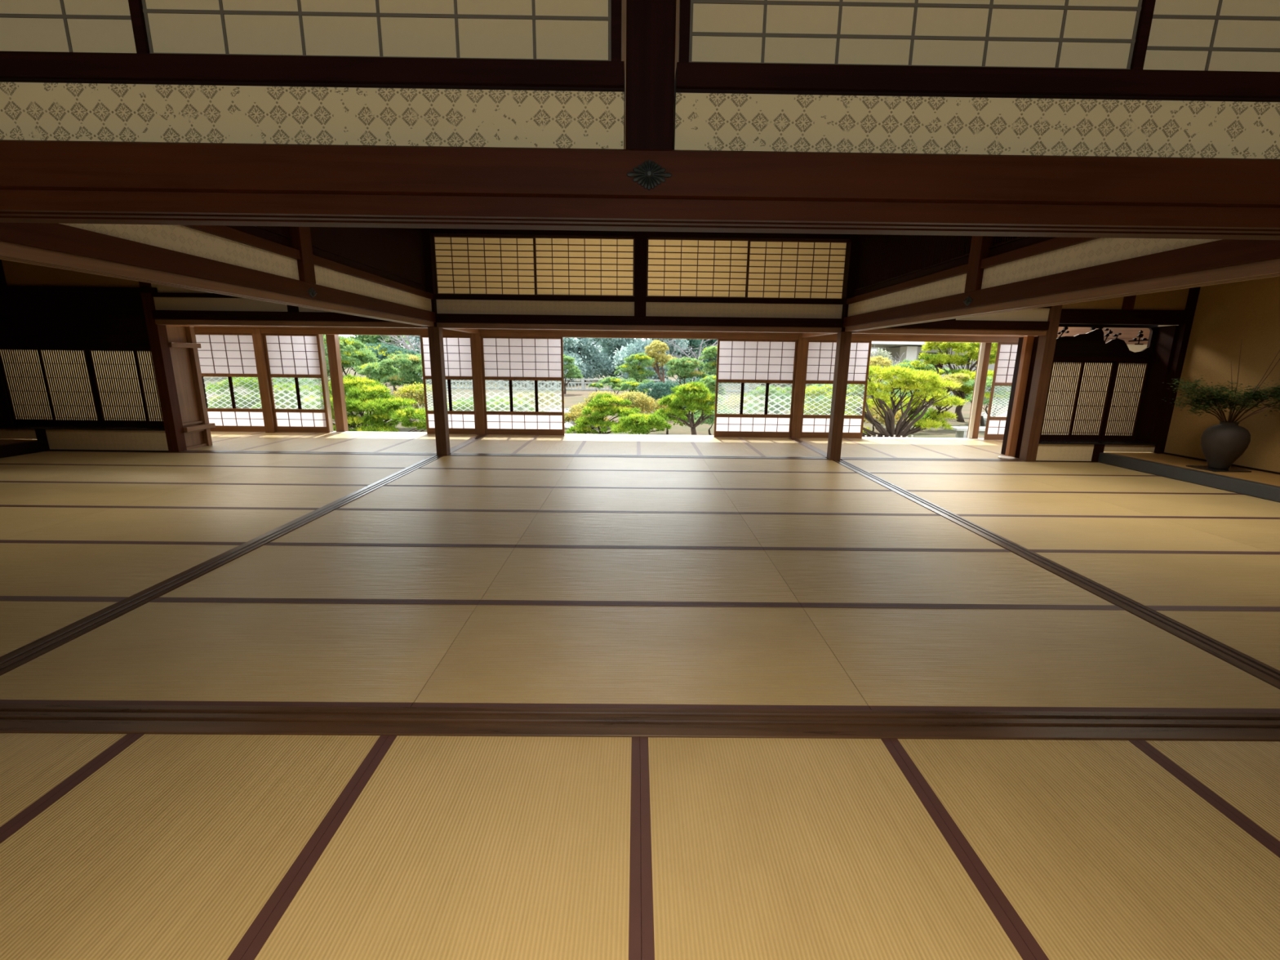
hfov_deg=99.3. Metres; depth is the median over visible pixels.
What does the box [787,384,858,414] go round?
pine
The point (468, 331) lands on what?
cross beam
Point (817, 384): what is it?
shrub
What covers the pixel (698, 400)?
pine
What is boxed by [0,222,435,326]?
lintel beam
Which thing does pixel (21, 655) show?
sill
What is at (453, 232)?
rail
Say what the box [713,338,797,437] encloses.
screen
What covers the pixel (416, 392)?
clipped shrub
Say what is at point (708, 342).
tree
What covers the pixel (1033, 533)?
mat
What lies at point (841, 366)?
wooden post
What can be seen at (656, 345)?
pine
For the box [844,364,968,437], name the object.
pine
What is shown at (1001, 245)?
wall panel
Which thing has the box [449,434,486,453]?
sill
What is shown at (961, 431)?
stone bench
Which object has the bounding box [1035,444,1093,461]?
wall panel
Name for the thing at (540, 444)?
mat
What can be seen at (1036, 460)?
baseboard
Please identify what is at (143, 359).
screen
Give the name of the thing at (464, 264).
lattice screen
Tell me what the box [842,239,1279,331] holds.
lintel beam
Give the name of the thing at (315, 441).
mat
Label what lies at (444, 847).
mat
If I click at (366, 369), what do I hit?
pine
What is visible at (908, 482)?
mat
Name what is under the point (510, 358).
screen
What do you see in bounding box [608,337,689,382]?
tree
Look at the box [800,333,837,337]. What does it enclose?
cross beam
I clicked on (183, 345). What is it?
panelling
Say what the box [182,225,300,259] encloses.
rail
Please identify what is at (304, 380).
shrub
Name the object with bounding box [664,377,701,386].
shrub
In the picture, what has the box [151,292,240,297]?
rail
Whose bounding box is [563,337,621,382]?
tree
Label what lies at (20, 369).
screen
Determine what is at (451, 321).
lintel beam
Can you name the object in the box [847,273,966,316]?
wall
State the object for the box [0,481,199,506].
mat
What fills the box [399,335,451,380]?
tree
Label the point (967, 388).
pine
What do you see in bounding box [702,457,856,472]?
mat
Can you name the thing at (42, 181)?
lintel beam
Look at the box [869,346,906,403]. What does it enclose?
bare tree
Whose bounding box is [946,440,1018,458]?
mat
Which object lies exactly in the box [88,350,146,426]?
screen
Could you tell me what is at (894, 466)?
mat
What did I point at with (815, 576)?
mat
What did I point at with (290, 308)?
strut
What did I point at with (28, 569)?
mat
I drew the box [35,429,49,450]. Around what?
post
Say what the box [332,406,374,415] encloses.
shrub
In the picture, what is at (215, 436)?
mat
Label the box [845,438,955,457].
mat
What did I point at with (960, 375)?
pine
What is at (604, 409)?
pine
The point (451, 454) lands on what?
sill
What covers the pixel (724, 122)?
wall panel
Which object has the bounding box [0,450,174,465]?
mat
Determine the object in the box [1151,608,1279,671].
mat
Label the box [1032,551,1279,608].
mat
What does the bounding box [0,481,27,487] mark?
mat
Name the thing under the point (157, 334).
wooden post
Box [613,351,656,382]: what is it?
pine
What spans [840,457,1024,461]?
sill
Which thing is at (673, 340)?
bare tree
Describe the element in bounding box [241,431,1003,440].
threshold
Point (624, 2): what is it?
wall
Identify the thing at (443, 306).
wall
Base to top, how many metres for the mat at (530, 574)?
0.057 m
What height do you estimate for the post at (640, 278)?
1.322 m
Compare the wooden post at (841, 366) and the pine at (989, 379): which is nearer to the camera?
the wooden post at (841, 366)
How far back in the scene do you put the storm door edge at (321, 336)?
10.03 m
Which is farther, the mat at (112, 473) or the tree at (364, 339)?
the tree at (364, 339)
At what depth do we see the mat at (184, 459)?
7.38 m
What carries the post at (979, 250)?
on the lintel beam at (1222, 261)
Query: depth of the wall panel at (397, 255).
5.98 m
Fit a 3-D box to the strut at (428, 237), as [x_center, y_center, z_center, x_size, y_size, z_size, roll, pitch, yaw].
[-2.897,-2.858,7.400,0.185,1.500,0.145,1,12,0]
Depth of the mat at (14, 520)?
4.73 m
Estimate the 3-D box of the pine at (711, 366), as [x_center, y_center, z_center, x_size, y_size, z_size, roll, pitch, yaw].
[3.461,-4.828,25.643,1.735,3.114,5.635,3,13,8]
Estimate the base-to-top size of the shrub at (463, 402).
1.100 m
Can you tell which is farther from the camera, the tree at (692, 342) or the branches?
the tree at (692, 342)
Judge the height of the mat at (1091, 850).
0.057 m
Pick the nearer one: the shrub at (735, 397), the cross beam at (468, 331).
the cross beam at (468, 331)
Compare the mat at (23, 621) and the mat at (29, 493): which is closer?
the mat at (23, 621)
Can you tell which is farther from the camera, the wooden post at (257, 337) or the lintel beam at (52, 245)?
the wooden post at (257, 337)
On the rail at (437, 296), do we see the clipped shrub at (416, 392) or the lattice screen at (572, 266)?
the lattice screen at (572, 266)
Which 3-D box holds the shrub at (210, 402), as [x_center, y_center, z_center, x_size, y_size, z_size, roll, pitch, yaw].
[-12.747,-2.226,17.320,3.078,1.074,2.234,1,12,0]
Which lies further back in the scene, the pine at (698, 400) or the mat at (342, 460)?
the pine at (698, 400)
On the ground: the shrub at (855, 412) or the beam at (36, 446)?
the shrub at (855, 412)
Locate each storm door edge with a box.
[319,334,333,431]
[967,342,985,438]
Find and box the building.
[871,341,1010,395]
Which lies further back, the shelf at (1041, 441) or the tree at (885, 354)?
the tree at (885, 354)
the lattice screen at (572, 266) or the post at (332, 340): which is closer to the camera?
the lattice screen at (572, 266)
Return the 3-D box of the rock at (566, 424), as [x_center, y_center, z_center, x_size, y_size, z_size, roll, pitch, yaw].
[-2.411,-1.722,17.611,0.565,0.391,0.601,1,12,0]
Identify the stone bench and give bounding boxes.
[948,426,985,438]
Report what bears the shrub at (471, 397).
on the ground
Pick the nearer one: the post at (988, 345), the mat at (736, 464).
the mat at (736, 464)
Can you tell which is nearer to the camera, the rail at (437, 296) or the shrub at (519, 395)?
the rail at (437, 296)
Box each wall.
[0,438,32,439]
[1,259,1189,321]
[314,264,431,311]
[621,0,679,149]
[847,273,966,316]
[1126,344,1146,352]
[1164,275,1279,472]
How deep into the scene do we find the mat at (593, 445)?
8.95 m
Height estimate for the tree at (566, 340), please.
8.544 m
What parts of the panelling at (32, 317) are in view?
rail, rail, rail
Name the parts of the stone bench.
leg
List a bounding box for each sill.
[0,455,444,675]
[0,704,1279,741]
[178,450,440,456]
[448,453,826,458]
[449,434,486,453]
[789,437,826,457]
[832,459,1279,688]
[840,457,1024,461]
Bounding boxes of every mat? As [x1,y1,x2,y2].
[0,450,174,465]
[0,463,110,481]
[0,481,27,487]
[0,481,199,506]
[0,506,115,539]
[0,506,317,543]
[0,541,242,599]
[0,598,123,657]
[0,599,478,706]
[0,733,135,835]
[0,733,388,959]
[31,465,259,483]
[113,452,303,466]
[117,483,368,508]
[132,431,258,452]
[155,543,515,602]
[186,432,316,450]
[201,466,404,484]
[240,735,641,959]
[241,432,370,451]
[262,453,433,467]
[266,509,537,546]
[308,433,424,452]
[336,485,553,511]
[375,434,478,453]
[384,467,565,487]
[411,602,871,710]
[419,455,573,469]
[451,435,537,453]
[479,546,800,604]
[513,435,587,454]
[515,511,763,548]
[538,487,738,512]
[554,469,723,488]
[565,456,711,471]
[576,435,638,454]
[638,436,701,455]
[640,737,1035,959]
[688,436,763,456]
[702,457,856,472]
[711,471,891,490]
[723,488,938,515]
[739,437,826,457]
[739,512,1007,550]
[763,548,1119,607]
[797,438,895,457]
[801,604,1279,712]
[843,459,1013,474]
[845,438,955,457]
[870,472,1072,492]
[888,738,1279,959]
[896,439,1017,458]
[907,490,1154,516]
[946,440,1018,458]
[958,515,1272,552]
[969,460,1158,475]
[1016,474,1239,493]
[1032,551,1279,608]
[1075,492,1279,518]
[1103,451,1152,453]
[1137,740,1279,848]
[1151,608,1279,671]
[1156,516,1279,552]
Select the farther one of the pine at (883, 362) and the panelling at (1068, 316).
the pine at (883, 362)
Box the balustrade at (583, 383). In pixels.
[445,377,760,391]
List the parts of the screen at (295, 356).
glass pane, board, glass pane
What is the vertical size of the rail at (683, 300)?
0.064 m
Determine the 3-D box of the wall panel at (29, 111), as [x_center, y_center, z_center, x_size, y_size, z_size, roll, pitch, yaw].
[-1.490,-1.090,1.653,2.884,0.168,0.085,1,12,0]
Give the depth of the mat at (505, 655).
2.57 m
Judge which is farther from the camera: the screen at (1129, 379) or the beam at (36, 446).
the screen at (1129, 379)
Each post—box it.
[0,368,13,426]
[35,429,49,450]
[138,281,186,452]
[251,327,276,432]
[288,226,315,284]
[325,334,348,431]
[427,326,450,455]
[471,330,485,435]
[625,0,676,150]
[634,231,647,315]
[791,334,808,438]
[826,332,852,460]
[964,235,993,292]
[966,342,991,438]
[1018,304,1062,461]
[1091,444,1104,462]
[1152,286,1200,453]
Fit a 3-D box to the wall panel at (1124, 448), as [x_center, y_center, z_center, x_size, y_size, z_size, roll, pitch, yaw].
[7.162,-0.471,7.995,0.760,0.107,0.060,1,12,0]
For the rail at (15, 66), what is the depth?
1.57 m
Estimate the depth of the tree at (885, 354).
30.03 m
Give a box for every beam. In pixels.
[0,139,1279,239]
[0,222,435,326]
[0,440,48,457]
[151,310,427,328]
[435,313,843,333]
[442,328,478,333]
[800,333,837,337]
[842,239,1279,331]
[852,320,1049,335]
[1097,452,1279,502]
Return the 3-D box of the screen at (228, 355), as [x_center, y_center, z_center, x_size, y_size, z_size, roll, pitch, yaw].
[-7.697,-1.760,9.886,1.608,1.770,0.032,1,12,0]
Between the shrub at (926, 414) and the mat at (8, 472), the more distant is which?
the shrub at (926, 414)
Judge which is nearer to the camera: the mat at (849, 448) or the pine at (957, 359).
the mat at (849, 448)
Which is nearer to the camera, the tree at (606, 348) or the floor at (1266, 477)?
the floor at (1266, 477)
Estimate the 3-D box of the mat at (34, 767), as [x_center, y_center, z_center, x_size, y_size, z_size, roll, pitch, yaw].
[-2.345,1.171,1.115,0.939,0.057,1.878,1,12,0]
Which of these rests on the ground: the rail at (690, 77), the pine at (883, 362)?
the pine at (883, 362)
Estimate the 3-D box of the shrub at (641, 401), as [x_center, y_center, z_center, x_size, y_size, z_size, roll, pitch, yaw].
[-0.223,-2.511,18.908,1.623,1.252,1.470,1,12,0]
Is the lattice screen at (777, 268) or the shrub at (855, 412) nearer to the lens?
the lattice screen at (777, 268)
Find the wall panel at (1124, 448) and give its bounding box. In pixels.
[1103,444,1155,452]
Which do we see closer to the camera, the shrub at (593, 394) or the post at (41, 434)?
the post at (41, 434)
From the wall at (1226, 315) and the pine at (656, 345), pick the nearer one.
the wall at (1226, 315)
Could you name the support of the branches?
in the vase
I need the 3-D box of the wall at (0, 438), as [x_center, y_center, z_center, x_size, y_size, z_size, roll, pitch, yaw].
[-9.525,-1.478,4.961,0.100,3.300,6.570,1,12,0]
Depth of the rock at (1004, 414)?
21.03 m
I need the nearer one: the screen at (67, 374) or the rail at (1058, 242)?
the rail at (1058, 242)
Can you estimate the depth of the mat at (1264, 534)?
4.79 m
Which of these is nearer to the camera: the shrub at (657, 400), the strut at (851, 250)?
the strut at (851, 250)
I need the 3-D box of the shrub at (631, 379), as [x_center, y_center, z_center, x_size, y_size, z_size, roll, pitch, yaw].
[-0.741,-5.934,34.467,3.409,1.235,2.547,1,12,0]
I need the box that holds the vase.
[1200,421,1250,469]
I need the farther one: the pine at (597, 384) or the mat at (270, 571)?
the pine at (597, 384)
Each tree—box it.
[297,334,370,380]
[346,334,411,377]
[377,335,422,383]
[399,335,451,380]
[537,337,587,385]
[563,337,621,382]
[593,337,644,378]
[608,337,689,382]
[661,338,717,380]
[673,338,715,382]
[691,338,717,375]
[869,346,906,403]
[869,347,899,381]
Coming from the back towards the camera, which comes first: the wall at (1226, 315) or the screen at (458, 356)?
the screen at (458, 356)
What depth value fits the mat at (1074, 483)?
6.51 m
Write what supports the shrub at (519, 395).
on the ground
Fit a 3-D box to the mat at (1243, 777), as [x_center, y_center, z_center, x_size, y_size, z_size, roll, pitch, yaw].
[2.354,1.220,1.152,0.939,0.057,1.878,1,12,0]
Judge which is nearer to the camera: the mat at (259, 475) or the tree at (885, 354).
the mat at (259, 475)
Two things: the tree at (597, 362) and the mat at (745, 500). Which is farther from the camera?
the tree at (597, 362)
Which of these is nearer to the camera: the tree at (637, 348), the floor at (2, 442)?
the floor at (2, 442)
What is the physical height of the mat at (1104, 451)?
0.057 m
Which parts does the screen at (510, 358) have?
glass pane, glass pane, board, glass pane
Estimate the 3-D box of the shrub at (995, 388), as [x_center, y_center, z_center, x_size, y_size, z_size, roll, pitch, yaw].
[13.307,-2.630,18.895,2.956,1.818,2.183,1,12,0]
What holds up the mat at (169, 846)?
on the floor
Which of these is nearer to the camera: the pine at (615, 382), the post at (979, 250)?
the post at (979, 250)
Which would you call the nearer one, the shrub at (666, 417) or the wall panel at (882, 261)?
the wall panel at (882, 261)
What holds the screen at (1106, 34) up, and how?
on the rail at (690, 77)
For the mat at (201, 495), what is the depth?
5.47 m
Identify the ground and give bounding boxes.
[203,367,1008,438]
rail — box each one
[0,50,625,106]
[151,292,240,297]
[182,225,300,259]
[312,254,433,299]
[430,228,850,240]
[435,293,634,302]
[645,297,844,304]
[674,62,1279,102]
[846,263,968,304]
[980,236,1100,268]
[1053,356,1152,361]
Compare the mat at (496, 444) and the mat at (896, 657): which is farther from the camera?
the mat at (496, 444)
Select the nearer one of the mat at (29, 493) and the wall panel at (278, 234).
the wall panel at (278, 234)
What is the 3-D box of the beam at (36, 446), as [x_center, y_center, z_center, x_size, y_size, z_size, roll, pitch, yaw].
[-8.626,0.134,4.988,0.110,0.160,5.920,1,12,0]
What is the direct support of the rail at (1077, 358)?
attached to the panelling at (1165, 340)
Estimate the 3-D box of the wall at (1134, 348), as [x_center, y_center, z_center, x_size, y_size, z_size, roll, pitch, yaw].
[8.778,-1.597,10.050,2.120,1.770,0.100,1,12,0]
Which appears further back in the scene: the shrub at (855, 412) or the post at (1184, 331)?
the shrub at (855, 412)
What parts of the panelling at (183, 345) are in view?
rail, rail, rail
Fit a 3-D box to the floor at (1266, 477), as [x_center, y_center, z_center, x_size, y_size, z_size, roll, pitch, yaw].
[7.252,0.306,5.110,0.790,0.143,5.910,1,12,0]
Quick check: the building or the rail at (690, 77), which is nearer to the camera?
the rail at (690, 77)
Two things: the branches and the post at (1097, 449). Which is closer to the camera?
the branches
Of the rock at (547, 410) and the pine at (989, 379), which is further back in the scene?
the rock at (547, 410)
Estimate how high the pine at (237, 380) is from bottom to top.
1.730 m
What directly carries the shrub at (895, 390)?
on the ground
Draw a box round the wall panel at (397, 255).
[310,226,429,292]
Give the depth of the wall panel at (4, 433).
7.86 m
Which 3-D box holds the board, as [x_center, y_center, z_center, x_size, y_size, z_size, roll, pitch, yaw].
[7.194,-0.140,6.768,0.450,0.014,0.360,1,12,0]
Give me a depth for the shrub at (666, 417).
16.33 m
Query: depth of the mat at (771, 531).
4.55 m
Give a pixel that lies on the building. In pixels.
(909, 350)
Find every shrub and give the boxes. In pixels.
[207,394,283,408]
[235,377,321,401]
[297,373,429,431]
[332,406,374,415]
[391,378,448,409]
[455,395,520,411]
[512,391,565,406]
[564,408,609,431]
[568,390,622,412]
[604,377,654,391]
[609,411,671,434]
[615,390,656,414]
[636,380,685,401]
[646,398,668,413]
[646,407,691,435]
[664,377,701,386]
[686,408,736,435]
[719,392,782,412]
[768,394,829,412]
[804,403,866,415]
[811,376,895,396]
[856,404,909,431]
[882,406,944,422]
[888,389,954,415]
[983,386,1010,405]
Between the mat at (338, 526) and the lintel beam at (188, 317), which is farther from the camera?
the lintel beam at (188, 317)
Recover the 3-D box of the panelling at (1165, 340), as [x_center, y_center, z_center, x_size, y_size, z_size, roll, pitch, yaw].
[7.534,-1.394,7.989,0.035,1.668,0.360,1,12,0]
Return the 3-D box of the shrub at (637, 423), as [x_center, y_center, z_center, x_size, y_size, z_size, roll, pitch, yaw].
[0.020,-1.309,14.229,1.700,0.960,1.138,1,12,0]
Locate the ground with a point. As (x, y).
(571, 397)
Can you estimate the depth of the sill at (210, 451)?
7.99 m
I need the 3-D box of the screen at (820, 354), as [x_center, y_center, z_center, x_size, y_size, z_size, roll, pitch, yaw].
[3.573,-1.645,9.975,1.165,1.770,0.032,1,12,0]
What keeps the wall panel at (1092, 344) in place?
on the panelling at (1165, 340)
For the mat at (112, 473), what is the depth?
6.42 m
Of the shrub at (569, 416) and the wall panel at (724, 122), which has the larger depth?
the shrub at (569, 416)
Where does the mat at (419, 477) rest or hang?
on the floor
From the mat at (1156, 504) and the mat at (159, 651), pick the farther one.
the mat at (1156, 504)
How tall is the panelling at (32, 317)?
0.840 m
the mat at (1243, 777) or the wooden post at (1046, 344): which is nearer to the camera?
the mat at (1243, 777)
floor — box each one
[0,439,34,444]
[4,452,1275,941]
[1107,452,1279,486]
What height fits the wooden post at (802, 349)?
2.600 m
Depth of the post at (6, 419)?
8.05 m
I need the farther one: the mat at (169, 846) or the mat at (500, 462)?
the mat at (500, 462)
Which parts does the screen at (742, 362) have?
glass pane, board, glass pane, glass pane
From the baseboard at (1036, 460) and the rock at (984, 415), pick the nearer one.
the baseboard at (1036, 460)
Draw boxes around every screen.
[0,0,136,53]
[0,348,53,425]
[36,349,102,426]
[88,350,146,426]
[128,0,622,61]
[133,350,164,426]
[195,332,265,431]
[262,333,329,432]
[419,335,476,434]
[433,235,535,295]
[480,336,564,435]
[533,235,635,296]
[646,237,750,297]
[678,0,1155,69]
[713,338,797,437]
[746,240,846,299]
[800,340,871,438]
[983,342,1017,439]
[1039,360,1084,439]
[1071,360,1115,439]
[1100,360,1150,440]
[1142,0,1279,71]
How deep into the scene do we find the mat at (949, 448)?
9.04 m
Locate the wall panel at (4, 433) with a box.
[0,429,36,439]
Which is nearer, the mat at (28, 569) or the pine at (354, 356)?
the mat at (28, 569)
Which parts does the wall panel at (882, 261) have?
rail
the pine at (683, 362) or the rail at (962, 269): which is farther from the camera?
the pine at (683, 362)
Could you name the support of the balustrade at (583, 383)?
on the ground
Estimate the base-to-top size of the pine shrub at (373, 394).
1.863 m
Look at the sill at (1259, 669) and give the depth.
3.32 m
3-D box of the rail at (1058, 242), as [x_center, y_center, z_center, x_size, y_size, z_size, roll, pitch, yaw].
[2.924,-1.491,3.142,0.163,0.072,2.833,1,12,0]
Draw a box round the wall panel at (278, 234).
[223,225,292,248]
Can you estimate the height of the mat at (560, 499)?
0.057 m
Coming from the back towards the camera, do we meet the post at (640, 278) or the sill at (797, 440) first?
the sill at (797, 440)
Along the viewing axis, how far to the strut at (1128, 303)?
7.50 m
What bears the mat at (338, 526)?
on the floor
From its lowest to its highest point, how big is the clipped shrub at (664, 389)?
1.479 m
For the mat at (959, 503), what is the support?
on the floor
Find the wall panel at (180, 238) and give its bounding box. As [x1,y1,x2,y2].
[61,223,299,279]
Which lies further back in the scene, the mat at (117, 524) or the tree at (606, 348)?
the tree at (606, 348)
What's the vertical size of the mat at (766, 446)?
0.057 m
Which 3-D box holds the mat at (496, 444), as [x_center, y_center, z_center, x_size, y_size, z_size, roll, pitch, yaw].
[-2.363,-0.586,9.092,0.935,0.057,2.043,1,12,0]
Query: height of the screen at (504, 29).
0.791 m
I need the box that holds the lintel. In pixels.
[165,324,1150,344]
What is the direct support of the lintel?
attached to the wall
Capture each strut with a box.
[0,259,7,285]
[286,304,298,311]
[423,228,436,327]
[841,234,857,332]
[1121,294,1136,309]
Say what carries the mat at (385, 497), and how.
on the floor
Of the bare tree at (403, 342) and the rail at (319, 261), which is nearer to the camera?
the rail at (319, 261)
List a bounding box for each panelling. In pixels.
[0,285,157,351]
[165,325,215,449]
[1000,335,1039,457]
[1059,308,1186,325]
[1133,325,1178,443]
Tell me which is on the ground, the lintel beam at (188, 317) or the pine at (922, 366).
the pine at (922, 366)
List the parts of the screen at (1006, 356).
board, glass pane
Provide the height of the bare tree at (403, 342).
6.918 m
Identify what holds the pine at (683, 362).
on the ground
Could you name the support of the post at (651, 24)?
on the lintel beam at (42, 181)
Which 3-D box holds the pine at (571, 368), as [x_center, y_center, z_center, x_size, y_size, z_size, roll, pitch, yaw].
[-4.866,-6.902,35.339,2.496,2.697,1.671,0,12,-5]
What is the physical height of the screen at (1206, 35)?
0.791 m
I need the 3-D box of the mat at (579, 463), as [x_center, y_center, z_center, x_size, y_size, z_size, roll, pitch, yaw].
[-0.022,-0.201,7.471,1.873,0.057,0.977,1,12,0]
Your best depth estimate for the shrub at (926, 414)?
17.51 m
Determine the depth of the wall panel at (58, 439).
7.89 m
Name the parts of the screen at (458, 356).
glass pane, board, glass pane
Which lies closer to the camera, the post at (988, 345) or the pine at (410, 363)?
the post at (988, 345)
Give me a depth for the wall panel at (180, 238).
3.51 m
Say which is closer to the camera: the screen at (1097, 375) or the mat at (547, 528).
the mat at (547, 528)
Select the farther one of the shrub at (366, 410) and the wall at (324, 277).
the shrub at (366, 410)
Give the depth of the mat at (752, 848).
1.54 m
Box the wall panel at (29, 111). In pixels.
[0,81,624,149]
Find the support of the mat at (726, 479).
on the floor
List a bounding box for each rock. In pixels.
[544,408,560,412]
[559,408,571,413]
[564,421,573,429]
[981,411,999,424]
[999,412,1007,417]
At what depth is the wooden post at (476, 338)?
9.85 m
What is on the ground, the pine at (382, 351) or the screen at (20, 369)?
the pine at (382, 351)
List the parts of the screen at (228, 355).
glass pane, board, glass pane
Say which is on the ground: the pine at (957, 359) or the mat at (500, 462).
the pine at (957, 359)
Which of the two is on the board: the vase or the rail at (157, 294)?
the vase
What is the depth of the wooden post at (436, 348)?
7.69 m
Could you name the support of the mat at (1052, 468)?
on the floor at (36, 452)
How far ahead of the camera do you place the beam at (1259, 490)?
6.58 m
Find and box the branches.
[1162,341,1279,422]
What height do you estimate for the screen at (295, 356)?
1.770 m
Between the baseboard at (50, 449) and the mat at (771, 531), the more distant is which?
the baseboard at (50, 449)
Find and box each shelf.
[0,424,164,431]
[1038,439,1157,444]
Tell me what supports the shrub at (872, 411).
on the ground
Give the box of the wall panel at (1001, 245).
[988,235,1057,257]
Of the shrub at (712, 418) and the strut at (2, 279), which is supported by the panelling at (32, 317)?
the strut at (2, 279)
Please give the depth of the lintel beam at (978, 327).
7.55 m
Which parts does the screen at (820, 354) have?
glass pane, board, glass pane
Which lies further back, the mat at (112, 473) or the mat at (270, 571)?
the mat at (112, 473)
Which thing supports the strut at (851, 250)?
on the wooden post at (841, 366)
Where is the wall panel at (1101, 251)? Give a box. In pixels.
[981,237,1222,288]
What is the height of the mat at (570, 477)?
0.057 m
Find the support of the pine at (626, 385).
on the ground
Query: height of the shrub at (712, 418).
0.971 m
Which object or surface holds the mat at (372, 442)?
on the floor
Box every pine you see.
[205,377,288,408]
[250,381,332,408]
[323,334,380,377]
[346,342,419,391]
[353,360,401,387]
[375,352,431,408]
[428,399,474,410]
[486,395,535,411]
[563,354,583,393]
[565,393,640,434]
[588,382,604,391]
[598,376,626,395]
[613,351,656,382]
[613,380,648,393]
[644,339,677,383]
[657,380,728,435]
[664,356,709,385]
[694,345,730,395]
[742,384,791,414]
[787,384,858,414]
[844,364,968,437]
[868,355,892,418]
[887,359,951,375]
[910,342,998,422]
[918,372,970,411]
[939,368,994,426]
[960,375,1011,416]
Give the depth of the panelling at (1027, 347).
8.17 m
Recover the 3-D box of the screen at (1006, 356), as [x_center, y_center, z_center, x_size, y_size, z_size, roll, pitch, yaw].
[7.007,-1.609,10.002,1.098,1.770,0.032,1,12,0]
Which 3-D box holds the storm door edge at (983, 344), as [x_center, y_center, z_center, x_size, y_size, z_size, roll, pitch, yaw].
[6.274,-1.649,10.140,0.072,1.766,0.025,1,12,0]
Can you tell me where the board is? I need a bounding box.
[1186,465,1251,472]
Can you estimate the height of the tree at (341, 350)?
8.770 m
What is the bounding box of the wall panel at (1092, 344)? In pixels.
[1038,324,1158,357]
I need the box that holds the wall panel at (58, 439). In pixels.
[45,429,168,450]
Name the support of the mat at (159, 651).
on the floor
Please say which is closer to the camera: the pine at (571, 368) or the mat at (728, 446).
the mat at (728, 446)
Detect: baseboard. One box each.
[48,448,168,452]
[1035,460,1092,462]
[1162,452,1279,474]
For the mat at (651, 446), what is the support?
on the floor
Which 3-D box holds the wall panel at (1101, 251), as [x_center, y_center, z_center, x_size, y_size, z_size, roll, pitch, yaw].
[2.924,-1.373,3.168,0.100,0.171,2.833,1,12,0]
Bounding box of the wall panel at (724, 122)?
[672,93,1279,159]
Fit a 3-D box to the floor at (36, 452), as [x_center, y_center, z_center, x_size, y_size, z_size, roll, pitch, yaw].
[-0.036,0.818,3.559,20.400,0.240,13.800,1,12,0]
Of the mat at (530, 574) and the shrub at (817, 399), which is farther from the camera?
the shrub at (817, 399)
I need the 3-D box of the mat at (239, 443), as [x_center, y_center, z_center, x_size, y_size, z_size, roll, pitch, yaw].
[-6.468,-0.627,9.059,1.004,0.057,2.043,1,12,0]
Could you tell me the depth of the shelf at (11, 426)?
7.92 m
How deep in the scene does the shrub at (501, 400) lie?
15.71 m
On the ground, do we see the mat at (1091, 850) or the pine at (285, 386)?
the pine at (285, 386)
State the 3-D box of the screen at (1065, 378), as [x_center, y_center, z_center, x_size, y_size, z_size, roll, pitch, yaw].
[6.296,-1.190,8.139,0.495,1.174,0.028,1,12,0]
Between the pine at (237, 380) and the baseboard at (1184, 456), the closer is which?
the baseboard at (1184, 456)
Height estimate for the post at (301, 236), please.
1.308 m
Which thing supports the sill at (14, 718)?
on the floor at (36, 452)
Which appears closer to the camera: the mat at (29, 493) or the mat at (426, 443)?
the mat at (29, 493)
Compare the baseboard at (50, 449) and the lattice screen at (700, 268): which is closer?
the lattice screen at (700, 268)
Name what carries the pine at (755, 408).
on the ground
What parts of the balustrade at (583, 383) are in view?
post, post, post, rail, rail, rail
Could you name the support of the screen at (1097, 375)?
on the shelf at (1041, 441)
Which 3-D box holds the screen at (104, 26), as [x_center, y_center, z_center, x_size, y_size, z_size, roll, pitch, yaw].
[-2.191,-1.642,1.573,1.469,0.791,0.030,1,12,0]
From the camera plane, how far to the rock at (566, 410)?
21.29 m
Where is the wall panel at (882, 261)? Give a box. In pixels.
[850,234,971,297]

